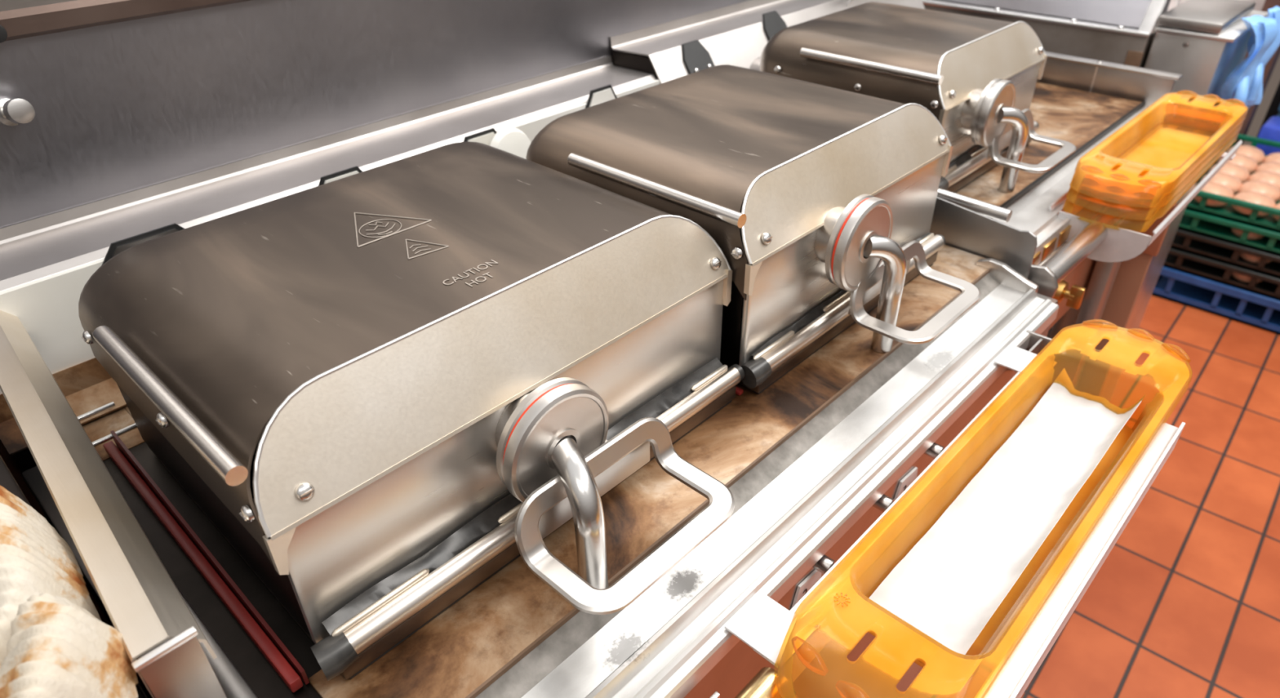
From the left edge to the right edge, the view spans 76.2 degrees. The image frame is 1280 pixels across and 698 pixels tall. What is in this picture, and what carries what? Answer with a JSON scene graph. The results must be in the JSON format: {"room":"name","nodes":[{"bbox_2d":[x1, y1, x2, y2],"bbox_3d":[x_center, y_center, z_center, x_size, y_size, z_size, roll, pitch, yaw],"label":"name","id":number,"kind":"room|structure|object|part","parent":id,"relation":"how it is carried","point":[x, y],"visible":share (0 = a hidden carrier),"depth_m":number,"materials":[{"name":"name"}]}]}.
{"room":"commercial kitchen","nodes":[
{"label":"commercial kitchen","id":0,"kind":"room"},
{"bbox_2d":[0,0,748,697],"bbox_3d":[-0.291,0.102,1.098,0.053,1.104,2.020,28,43,35],"label":"wall","id":1,"kind":"structure","parent":0,"point":[120,108],"depth_m":0.74,"materials":[{"name":"metal"}]},
{"bbox_2d":[0,24,7,43],"bbox_3d":[-0.467,-0.229,0.593,0.004,0.014,0.014,28,43,35],"label":"bolt","id":2,"kind":"object","parent":1,"relation":"attached to","point":[3,33],"visible":1,"depth_m":0.59,"materials":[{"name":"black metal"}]},
{"bbox_2d":[0,98,35,126],"bbox_3d":[-0.473,-0.179,0.617,0.027,0.023,0.020,15,37,22],"label":"bolt","id":3,"kind":"object","parent":1,"relation":"attached to","point":[14,112],"visible":1,"depth_m":0.61,"materials":[{"name":"metal"}]},
{"bbox_2d":[0,0,76,11],"bbox_3d":[-0.302,-0.588,0.629,0.053,0.526,2.020,28,43,35],"label":"trim","id":4,"kind":"structure","parent":1,"relation":"attached to","point":[5,5],"depth_m":0.61,"materials":[{"name":"grey metal"}]},
{"bbox_2d":[0,0,251,41],"bbox_3d":[-0.277,-0.351,0.765,0.010,0.020,2.020,28,43,35],"label":"shelf","id":5,"kind":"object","parent":1,"relation":"attached to","point":[33,21],"depth_m":0.63,"materials":[{"name":"brown metal"}]},
{"bbox_2d":[931,294,1279,697],"bbox_3d":[0.949,0.566,1.397,4.200,0.030,5.500,28,43,35],"label":"floor","id":6,"kind":"structure","parent":0,"point":[1185,602],"depth_m":1.60,"materials":[{"name":"tile"}]},
{"bbox_2d":[0,454,146,697],"bbox_3d":[-0.487,0.518,0.632,0.520,0.845,0.351,28,43,35],"label":"countertop","id":7,"kind":"structure","parent":6,"relation":"on","point":[7,481],"depth_m":0.51,"materials":[{"name":"metal"}]},
{"bbox_2d":[0,485,140,697],"bbox_3d":[-0.333,0.133,0.339,0.186,0.060,0.312,-29,43,-35],"label":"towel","id":8,"kind":"object","parent":7,"relation":"on","point":[55,642],"visible":1,"depth_m":0.34,"materials":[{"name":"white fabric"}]},
{"bbox_2d":[0,55,1058,697],"bbox_3d":[-0.063,0.287,0.938,0.601,0.972,0.779,28,43,35],"label":"griddle","id":9,"kind":"object","parent":6,"relation":"on","point":[805,460],"visible":0.48,"depth_m":0.60,"materials":[{"name":"metal"}]},
{"bbox_2d":[0,310,226,697],"bbox_3d":[-0.424,0.038,0.576,0.029,0.100,0.654,-28,43,-34],"label":"rail","id":10,"kind":"object","parent":9,"relation":"attached to","point":[143,602],"visible":1,"depth_m":0.41,"materials":[{"name":"metal"}]},
{"bbox_3d":[-0.390,-0.066,0.661,0.002,0.053,0.073,28,43,35],"label":"hinge plate","id":11,"kind":"part","parent":9,"relation":"part of","materials":[{"name":"grey metal"}]},
{"bbox_3d":[-0.289,0.127,0.523,0.288,0.008,0.006,28,43,35],"label":"red rail","id":12,"kind":"part","parent":9,"relation":"part of","materials":[{"name":"red metal"}]},
{"bbox_3d":[-0.234,-0.147,0.812,0.005,0.076,0.754,28,43,35],"label":"splash panel","id":13,"kind":"part","parent":9,"relation":"part of","materials":[{"name":"silver metal"}]},
{"bbox_3d":[-0.273,-0.137,0.762,0.002,0.053,0.053,28,43,35],"label":"hinge plate","id":14,"kind":"part","parent":9,"relation":"part of","materials":[{"name":"silver metal"}]},
{"bbox_2d":[78,142,744,680],"bbox_3d":[-0.119,0.008,0.559,0.402,0.160,0.362,28,43,35],"label":"lid","id":15,"kind":"object","parent":9,"relation":"on","point":[385,387],"visible":1,"depth_m":0.48,"materials":[{"name":"metal"}]},
{"bbox_3d":[-0.249,0.025,0.426,0.177,0.010,0.010,28,43,35],"label":"rod","id":16,"kind":"part","parent":15,"relation":"part of","materials":[{"name":"metal"}]},
{"bbox_3d":[-0.093,0.122,0.491,0.010,0.014,0.186,28,43,35],"label":"sheet rail","id":17,"kind":"part","parent":15,"relation":"part of","materials":[{"name":"metal"}]},
{"bbox_3d":[-0.058,0.053,0.524,0.005,0.100,0.347,28,43,35],"label":"plate","id":18,"kind":"part","parent":15,"relation":"part of","materials":[{"name":"silver metal"}]},
{"bbox_2d":[495,389,572,447],"bbox_3d":[-0.059,0.051,0.490,0.035,0.048,0.048,28,43,35],"label":"disc","id":19,"kind":"object","parent":15,"relation":"on","point":[517,425],"depth_m":0.46,"materials":[{"name":"grey metal"}]},
{"bbox_3d":[-0.004,0.091,0.473,0.074,0.038,0.126,28,43,35],"label":"handle","id":20,"kind":"part","parent":15,"relation":"part of","materials":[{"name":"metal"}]},
{"bbox_3d":[0.040,0.042,0.606,0.010,0.014,0.101,28,43,35],"label":"sheet rail","id":21,"kind":"part","parent":15,"relation":"part of","materials":[{"name":"metal"}]},
{"bbox_3d":[-0.164,-0.198,0.859,0.002,0.053,0.053,28,43,35],"label":"hinge plate","id":22,"kind":"part","parent":9,"relation":"part of","materials":[{"name":"silver metal"}]},
{"bbox_3d":[-0.033,-0.014,0.744,0.418,0.012,0.719,28,43,35],"label":"cooking plate","id":23,"kind":"part","parent":9,"relation":"part of","materials":[{"name":"metal"}]},
{"bbox_3d":[-0.044,-0.276,0.959,0.002,0.053,0.045,28,43,35],"label":"hinge plate","id":24,"kind":"part","parent":9,"relation":"part of","materials":[{"name":"silver metal"}]},
{"bbox_3d":[-0.012,-0.014,0.727,0.257,0.004,0.005,28,43,35],"label":"red rail","id":25,"kind":"part","parent":9,"relation":"part of","materials":[{"name":"red metal"}]},
{"bbox_2d":[525,64,980,394],"bbox_3d":[0.123,-0.128,0.750,0.370,0.165,0.320,28,43,35],"label":"lid","id":26,"kind":"object","parent":9,"relation":"on","point":[819,201],"visible":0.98,"depth_m":0.67,"materials":[{"name":"metal"}]},
{"bbox_3d":[0.008,-0.124,0.627,0.177,0.010,0.010,28,43,35],"label":"rod","id":27,"kind":"part","parent":26,"relation":"part of","materials":[{"name":"metal"}]},
{"bbox_3d":[0.152,-0.018,0.691,0.010,0.014,0.164,28,43,35],"label":"sheet rail","id":28,"kind":"part","parent":26,"relation":"part of","materials":[{"name":"metal"}]},
{"bbox_2d":[814,206,866,262],"bbox_3d":[0.166,-0.088,0.656,0.035,0.047,0.047,28,43,35],"label":"disc","id":29,"kind":"object","parent":26,"relation":"on","point":[846,226],"depth_m":0.63,"materials":[{"name":"grey metal"}]},
{"bbox_3d":[0.184,-0.085,0.713,0.005,0.110,0.305,28,43,35],"label":"plate","id":30,"kind":"part","parent":26,"relation":"part of","materials":[{"name":"silver metal"}]},
{"bbox_3d":[0.233,-0.051,0.679,0.071,0.034,0.122,28,43,35],"label":"handle","id":31,"kind":"part","parent":26,"relation":"part of","materials":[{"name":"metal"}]},
{"bbox_3d":[0.269,-0.088,0.792,0.010,0.014,0.089,28,43,35],"label":"sheet rail","id":32,"kind":"part","parent":26,"relation":"part of","materials":[{"name":"metal"}]},
{"bbox_2d":[709,329,1185,697],"bbox_3d":[0.162,0.175,0.509,0.146,0.054,0.723,28,43,35],"label":"rack","id":33,"kind":"object","parent":9,"relation":"attached to","point":[763,624],"visible":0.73,"depth_m":0.50,"materials":[{"name":"metal"}]},
{"bbox_3d":[-0.041,0.260,0.407,0.004,0.018,0.252,28,43,35],"label":"flat rail","id":34,"kind":"part","parent":33,"relation":"part of","materials":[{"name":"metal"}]},
{"bbox_3d":[0.077,0.167,0.487,0.041,0.002,0.036,28,43,35],"label":"hanger plate","id":35,"kind":"part","parent":33,"relation":"part of","materials":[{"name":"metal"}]},
{"bbox_3d":[0.209,0.109,0.597,0.020,0.032,0.396,28,43,35],"label":"rail","id":36,"kind":"part","parent":33,"relation":"part of","materials":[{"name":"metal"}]},
{"bbox_2d":[774,319,1192,697],"bbox_3d":[0.264,0.100,0.569,0.104,0.044,0.488,28,43,35],"label":"plastic bin","id":37,"kind":"object","parent":33,"relation":"on","point":[846,613],"visible":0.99,"depth_m":0.54,"materials":[{"name":"plastic"}]},
{"bbox_2d":[868,368,1145,654],"bbox_3d":[0.272,0.099,0.582,0.064,0.022,0.328,28,43,35],"label":"paper liner","id":38,"kind":"object","parent":37,"relation":"in","point":[948,586],"visible":0.94,"depth_m":0.57,"materials":[{"name":"white paper"}]},
{"bbox_3d":[0.335,0.012,0.709,0.041,0.002,0.035,28,43,35],"label":"hanger plate","id":39,"kind":"part","parent":33,"relation":"part of","materials":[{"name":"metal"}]},
{"bbox_3d":[0.229,0.176,0.481,0.017,0.026,0.540,28,43,35],"label":"rail","id":40,"kind":"part","parent":33,"relation":"part of","materials":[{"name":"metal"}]},
{"bbox_2d":[609,0,1213,338],"bbox_3d":[0.424,-0.020,1.360,0.590,0.994,0.705,28,43,35],"label":"griddle","id":41,"kind":"object","parent":6,"relation":"on","point":[1081,102],"visible":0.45,"depth_m":1.10,"materials":[{"name":"metal"}]},
{"bbox_3d":[0.181,-0.364,1.100,0.060,0.046,0.044,28,43,35],"label":"hinge arm","id":42,"kind":"part","parent":41,"relation":"part of","materials":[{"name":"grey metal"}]},
{"bbox_2d":[759,1,1076,192],"bbox_3d":[0.365,-0.322,1.035,0.360,0.159,0.288,28,43,35],"label":"lid","id":43,"kind":"object","parent":41,"relation":"on","point":[978,77],"visible":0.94,"depth_m":0.96,"materials":[{"name":"metal"}]},
{"bbox_3d":[0.258,-0.321,0.925,0.177,0.010,0.010,28,43,35],"label":"rod","id":44,"kind":"part","parent":43,"relation":"part of","materials":[{"name":"metal"}]},
{"bbox_2d":[960,88,983,129],"bbox_3d":[0.392,-0.272,0.934,0.035,0.046,0.046,28,43,35],"label":"disc","id":45,"kind":"object","parent":43,"relation":"on","point":[972,99],"depth_m":0.92,"materials":[{"name":"grey metal"}]},
{"bbox_3d":[0.396,-0.218,0.979,0.010,0.014,0.147,28,43,35],"label":"sheet rail","id":46,"kind":"part","parent":43,"relation":"part of","materials":[{"name":"metal"}]},
{"bbox_3d":[0.424,-0.280,1.000,0.005,0.104,0.273,28,43,35],"label":"plate","id":47,"kind":"part","parent":43,"relation":"part of","materials":[{"name":"silver metal"}]},
{"bbox_3d":[0.465,-0.247,0.959,0.071,0.038,0.118,28,43,35],"label":"handle","id":48,"kind":"part","parent":43,"relation":"part of","materials":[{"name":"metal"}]},
{"bbox_3d":[0.501,-0.281,1.070,0.010,0.014,0.080,28,43,35],"label":"sheet rail","id":49,"kind":"part","parent":43,"relation":"part of","materials":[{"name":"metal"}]},
{"bbox_2d":[929,187,1037,279],"bbox_3d":[0.253,-0.171,0.934,0.403,0.082,0.026,28,43,35],"label":"divider panel","id":50,"kind":"object","parent":41,"relation":"on","point":[962,221],"visible":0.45,"depth_m":0.84,"materials":[{"name":"grey metal"}]},
{"bbox_3d":[0.251,-0.203,0.927,0.344,0.021,0.013,28,43,35],"label":"divider rod","id":51,"kind":"part","parent":50,"relation":"part of","materials":[{"name":"metal"}]},
{"bbox_3d":[0.402,-0.060,0.838,0.046,0.058,0.006,28,43,35],"label":"rail","id":52,"kind":"part","parent":41,"relation":"part of","materials":[{"name":"grey metal"}]},
{"bbox_3d":[0.429,-0.312,1.173,0.358,0.014,0.615,28,43,35],"label":"cooking plate","id":53,"kind":"part","parent":41,"relation":"part of","materials":[{"name":"metal"}]},
{"bbox_3d":[0.453,0.133,1.048,0.009,0.310,0.160,28,43,35],"label":"display panel","id":54,"kind":"part","parent":41,"relation":"part of","materials":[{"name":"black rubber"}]},
{"bbox_3d":[0.481,-0.061,0.914,0.028,0.028,0.028,28,43,35],"label":"gas knob","id":55,"kind":"part","parent":41,"relation":"part of","materials":[{"name":"gold metal"}]},
{"bbox_3d":[0.624,-0.145,1.076,0.014,0.085,0.660,28,43,35],"label":"control panel","id":56,"kind":"part","parent":41,"relation":"part of","materials":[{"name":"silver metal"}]},
{"bbox_3d":[0.636,-0.206,1.022,0.025,0.025,0.657,28,43,35],"label":"rail","id":57,"kind":"part","parent":41,"relation":"part of","materials":[{"name":"metal"}]},
{"bbox_2d":[1049,139,1242,262],"bbox_3d":[0.638,-0.202,1.027,0.112,0.051,0.372,28,43,35],"label":"holder","id":58,"kind":"object","parent":41,"relation":"attached to","point":[1121,244],"visible":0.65,"depth_m":0.91,"materials":[{"name":"grey metal"}]},
{"bbox_3d":[0.514,-0.121,0.917,0.097,0.044,0.003,28,43,35],"label":"plate","id":59,"kind":"part","parent":58,"relation":"part of","materials":[{"name":"grey plastic"}]},
{"bbox_3d":[0.637,-0.213,1.020,0.110,0.022,0.372,28,43,35],"label":"rail","id":60,"kind":"part","parent":58,"relation":"part of","materials":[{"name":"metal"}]},
{"bbox_2d":[1062,113,1239,231],"bbox_3d":[0.643,-0.226,1.018,0.100,0.038,0.394,28,43,35],"label":"pan","id":61,"kind":"object","parent":58,"relation":"on","point":[1135,206],"visible":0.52,"depth_m":0.93,"materials":[{"name":"plastic"}]},
{"bbox_2d":[1066,102,1243,220],"bbox_3d":[0.642,-0.238,1.010,0.100,0.038,0.394,28,43,35],"label":"pan","id":62,"kind":"object","parent":61,"relation":"on","point":[1113,188],"visible":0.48,"depth_m":0.92,"materials":[{"name":"plastic"}]},
{"bbox_2d":[1069,90,1248,207],"bbox_3d":[0.642,-0.250,1.002,0.100,0.038,0.394,28,43,35],"label":"plastic bin","id":63,"kind":"object","parent":62,"relation":"on","point":[1163,157],"visible":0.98,"depth_m":1.01,"materials":[{"name":"plastic"}]},
{"bbox_3d":[0.677,-0.195,0.987,0.004,0.017,0.372,28,43,35],"label":"rail","id":64,"kind":"part","parent":58,"relation":"part of","materials":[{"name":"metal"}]},
{"bbox_2d":[921,0,1170,67],"bbox_3d":[0.687,-0.410,1.877,0.728,1.050,0.240,28,43,35],"label":"fryer","id":65,"kind":"object","parent":6,"relation":"on","point":[1122,32],"visible":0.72,"depth_m":1.47,"materials":[{"name":"metal"}]},
{"bbox_3d":[0.607,-0.674,1.602,0.728,0.007,0.020,28,43,35],"label":"rail","id":66,"kind":"part","parent":65,"relation":"part of","materials":[{"name":"metal"}]},
{"bbox_3d":[0.860,-0.495,1.430,0.024,0.050,0.006,28,43,35],"label":"name plate","id":67,"kind":"part","parent":65,"relation":"part of","materials":[{"name":"metal"}]},
{"bbox_2d":[1072,202,1177,395],"bbox_3d":[0.592,0.175,1.213,0.077,0.832,0.114,28,43,35],"label":"base cabinet","id":68,"kind":"object","parent":6,"relation":"on","point":[1113,288],"visible":0.17,"depth_m":1.05,"materials":[{"name":"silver metal"}]},
{"bbox_3d":[0.573,0.059,1.110,0.020,0.440,0.060,28,43,35],"label":"door panel","id":69,"kind":"part","parent":68,"relation":"part of","materials":[{"name":"grey metal"}]},
{"bbox_3d":[0.627,0.181,1.266,0.072,0.761,0.010,28,43,35],"label":"panel","id":70,"kind":"part","parent":68,"relation":"part of","materials":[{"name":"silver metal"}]},
{"bbox_3d":[0.621,-0.161,1.028,0.077,0.070,0.012,28,43,35],"label":"panel","id":71,"kind":"part","parent":68,"relation":"part of","materials":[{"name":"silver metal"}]},
{"bbox_2d":[1099,0,1267,401],"bbox_3d":[1.009,-0.207,1.679,0.119,0.930,0.251,28,43,35],"label":"base cabinet","id":72,"kind":"object","parent":6,"relation":"on","point":[1202,42],"visible":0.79,"depth_m":1.39,"materials":[{"name":"metal"}]},
{"bbox_3d":[0.988,-0.584,1.422,0.097,0.017,0.224,28,43,35],"label":"lid","id":73,"kind":"part","parent":72,"relation":"part of","materials":[{"name":"grey metal"}]},
{"bbox_2d":[1220,14,1278,103],"bbox_3d":[1.027,-0.451,1.409,0.057,0.222,0.105,28,43,35],"label":"glove","id":74,"kind":"object","parent":72,"relation":"hanging from","point":[1264,30],"visible":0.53,"depth_m":1.36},
{"bbox_2d":[1244,5,1279,109],"bbox_3d":[1.099,-0.491,1.467,0.054,0.222,0.105,28,43,35],"label":"glove","id":75,"kind":"object","parent":72,"relation":"hanging from","point":[1255,95],"visible":0.3,"depth_m":1.43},
{"bbox_2d":[1151,266,1279,334],"bbox_3d":[1.986,-0.174,2.349,0.808,0.095,0.581,28,43,35],"label":"crate","id":76,"kind":"object","parent":6,"relation":"on","point":[1240,305],"visible":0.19,"depth_m":2.33,"materials":[{"name":"blue plastic"}]},
{"bbox_2d":[1163,248,1279,300],"bbox_3d":[1.985,-0.239,2.306,0.808,0.059,0.581,28,43,35],"label":"crate","id":77,"kind":"object","parent":76,"relation":"on","point":[1220,272],"visible":0.17,"depth_m":2.28,"materials":[{"name":"black plastic"}]},
{"bbox_2d":[1170,228,1279,278],"bbox_3d":[1.984,-0.289,2.272,0.808,0.059,0.581,28,43,35],"label":"crate","id":78,"kind":"object","parent":77,"relation":"on","point":[1218,250],"visible":0.16,"depth_m":2.25,"materials":[{"name":"black plastic"}]},
{"bbox_2d":[1177,173,1279,255],"bbox_3d":[1.984,-0.338,2.238,0.808,0.059,0.581,28,43,35],"label":"crate","id":79,"kind":"object","parent":78,"relation":"on","point":[1193,221],"visible":0.15,"depth_m":2.23,"materials":[{"name":"green plastic"}]},
{"bbox_2d":[1185,133,1279,232],"bbox_3d":[1.983,-0.388,2.204,0.808,0.059,0.581,28,43,35],"label":"crate","id":80,"kind":"object","parent":79,"relation":"on","point":[1268,222],"visible":0.23,"depth_m":2.21,"materials":[{"name":"green plastic"}]},
{"bbox_2d":[1193,182,1233,206],"bbox_3d":[1.583,-0.430,2.257,0.101,0.048,0.101,28,43,35],"label":"bun","id":81,"kind":"object","parent":80,"relation":"in","point":[1211,187],"visible":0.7,"depth_m":2.23,"materials":[{"name":"beige food"}]},
{"bbox_2d":[1200,172,1242,195],"bbox_3d":[1.647,-0.470,2.314,0.101,0.048,0.101,28,43,35],"label":"bun","id":82,"kind":"object","parent":80,"relation":"in","point":[1229,180],"visible":0.59,"depth_m":2.28,"materials":[{"name":"beige food"}]},
{"bbox_2d":[1208,162,1249,183],"bbox_3d":[1.712,-0.511,2.373,0.101,0.048,0.101,28,43,35],"label":"bun","id":83,"kind":"object","parent":80,"relation":"in","point":[1237,171],"visible":0.55,"depth_m":2.34,"materials":[{"name":"beige food"}]},
{"bbox_2d":[1217,153,1257,174],"bbox_3d":[1.780,-0.552,2.432,0.101,0.048,0.101,28,43,35],"label":"bun","id":84,"kind":"object","parent":80,"relation":"in","point":[1247,162],"visible":0.59,"depth_m":2.40,"materials":[{"name":"beige food"}]},
{"bbox_2d":[1226,145,1265,165],"bbox_3d":[1.843,-0.590,2.487,0.101,0.048,0.101,28,43,35],"label":"bun","id":85,"kind":"object","parent":80,"relation":"in","point":[1255,153],"visible":0.57,"depth_m":2.46,"materials":[{"name":"beige food"}]},
{"bbox_2d":[1231,191,1275,216],"bbox_3d":[1.655,-0.394,2.203,0.101,0.048,0.101,28,43,35],"label":"bun","id":86,"kind":"object","parent":80,"relation":"in","point":[1257,197],"visible":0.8,"depth_m":2.18,"materials":[{"name":"beige food"}]},
{"bbox_2d":[1237,180,1279,202],"bbox_3d":[1.717,-0.436,2.263,0.101,0.048,0.101,28,43,35],"label":"bun","id":87,"kind":"object","parent":80,"relation":"on","point":[1268,188],"visible":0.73,"depth_m":2.24,"materials":[{"name":"beige food"}]},
{"bbox_2d":[1247,170,1279,189],"bbox_3d":[1.785,-0.474,2.318,0.101,0.048,0.101,28,43,35],"label":"bun","id":88,"kind":"object","parent":80,"relation":"on","point":[1272,177],"visible":0.62,"depth_m":2.30,"materials":[{"name":"beige food"}]},
{"bbox_2d":[1254,161,1279,173],"bbox_3d":[1.849,-0.514,2.374,0.101,0.048,0.101,28,43,35],"label":"bun","id":89,"kind":"object","parent":80,"relation":"on","point":[1274,166],"visible":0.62,"depth_m":2.36,"materials":[{"name":"beige food"}]},
{"bbox_2d":[1262,152,1279,163],"bbox_3d":[1.917,-0.555,2.433,0.101,0.048,0.101,28,43,35],"label":"bun","id":90,"kind":"object","parent":80,"relation":"on","point":[1275,157],"visible":0.52,"depth_m":2.43,"materials":[{"name":"beige food"}]},
{"bbox_2d":[1271,203,1279,221],"bbox_3d":[1.723,-0.358,2.147,0.101,0.048,0.101,28,43,35],"label":"bun","id":91,"kind":"object","parent":80,"relation":"in","point":[1277,206],"visible":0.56,"depth_m":2.15,"materials":[{"name":"beige food"}]},
{"bbox_2d":[1231,227,1264,239],"bbox_3d":[1.666,-0.329,2.233,0.082,0.039,0.082,28,43,35],"label":"bun","id":92,"kind":"object","parent":79,"relation":"in","point":[1251,236],"visible":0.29,"depth_m":2.21,"materials":[{"name":"beige food"}]},
{"bbox_2d":[1239,252,1271,263],"bbox_3d":[1.696,-0.264,2.244,0.082,0.039,0.082,28,43,35],"label":"bun","id":93,"kind":"object","parent":78,"relation":"in","point":[1252,259],"visible":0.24,"depth_m":2.23,"materials":[{"name":"beige food"}]},
{"bbox_2d":[1231,271,1262,283],"bbox_3d":[1.697,-0.215,2.278,0.082,0.039,0.082,28,43,35],"label":"bun","id":94,"kind":"object","parent":77,"relation":"in","point":[1242,277],"visible":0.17,"depth_m":2.26,"materials":[{"name":"beige food"}]},
{"bbox_2d":[1255,115,1279,155],"bbox_3d":[2.040,-0.561,2.678,0.105,0.365,0.140,28,43,35],"label":"tub","id":95,"kind":"object","parent":6,"relation":"on","point":[1270,131],"visible":0.28,"depth_m":2.57,"materials":[{"name":"plastic"}]},
{"bbox_2d":[1256,82,1279,137],"bbox_3d":[2.609,-0.958,2.196,1.266,1.550,0.200,28,43,35],"label":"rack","id":96,"kind":"object","parent":6,"relation":"on","point":[1273,109],"visible":0.22,"depth_m":2.83,"materials":[{"name":"black metal"}]},
{"bbox_2d":[1167,0,1265,11],"bbox_3d":[1.422,-1.425,2.909,1.502,1.550,0.100,28,43,35],"label":"wall","id":97,"kind":"structure","parent":0,"point":[1173,3],"depth_m":2.53,"materials":[{"name":"white tile"}]},
{"bbox_2d":[1195,0,1279,185],"bbox_3d":[1.915,-1.085,2.398,0.078,1.550,0.090,28,43,35],"label":"trim","id":98,"kind":"structure","parent":97,"relation":"attached to","point":[1269,66],"depth_m":2.52,"materials":[{"name":"silver metal"}]}
]}

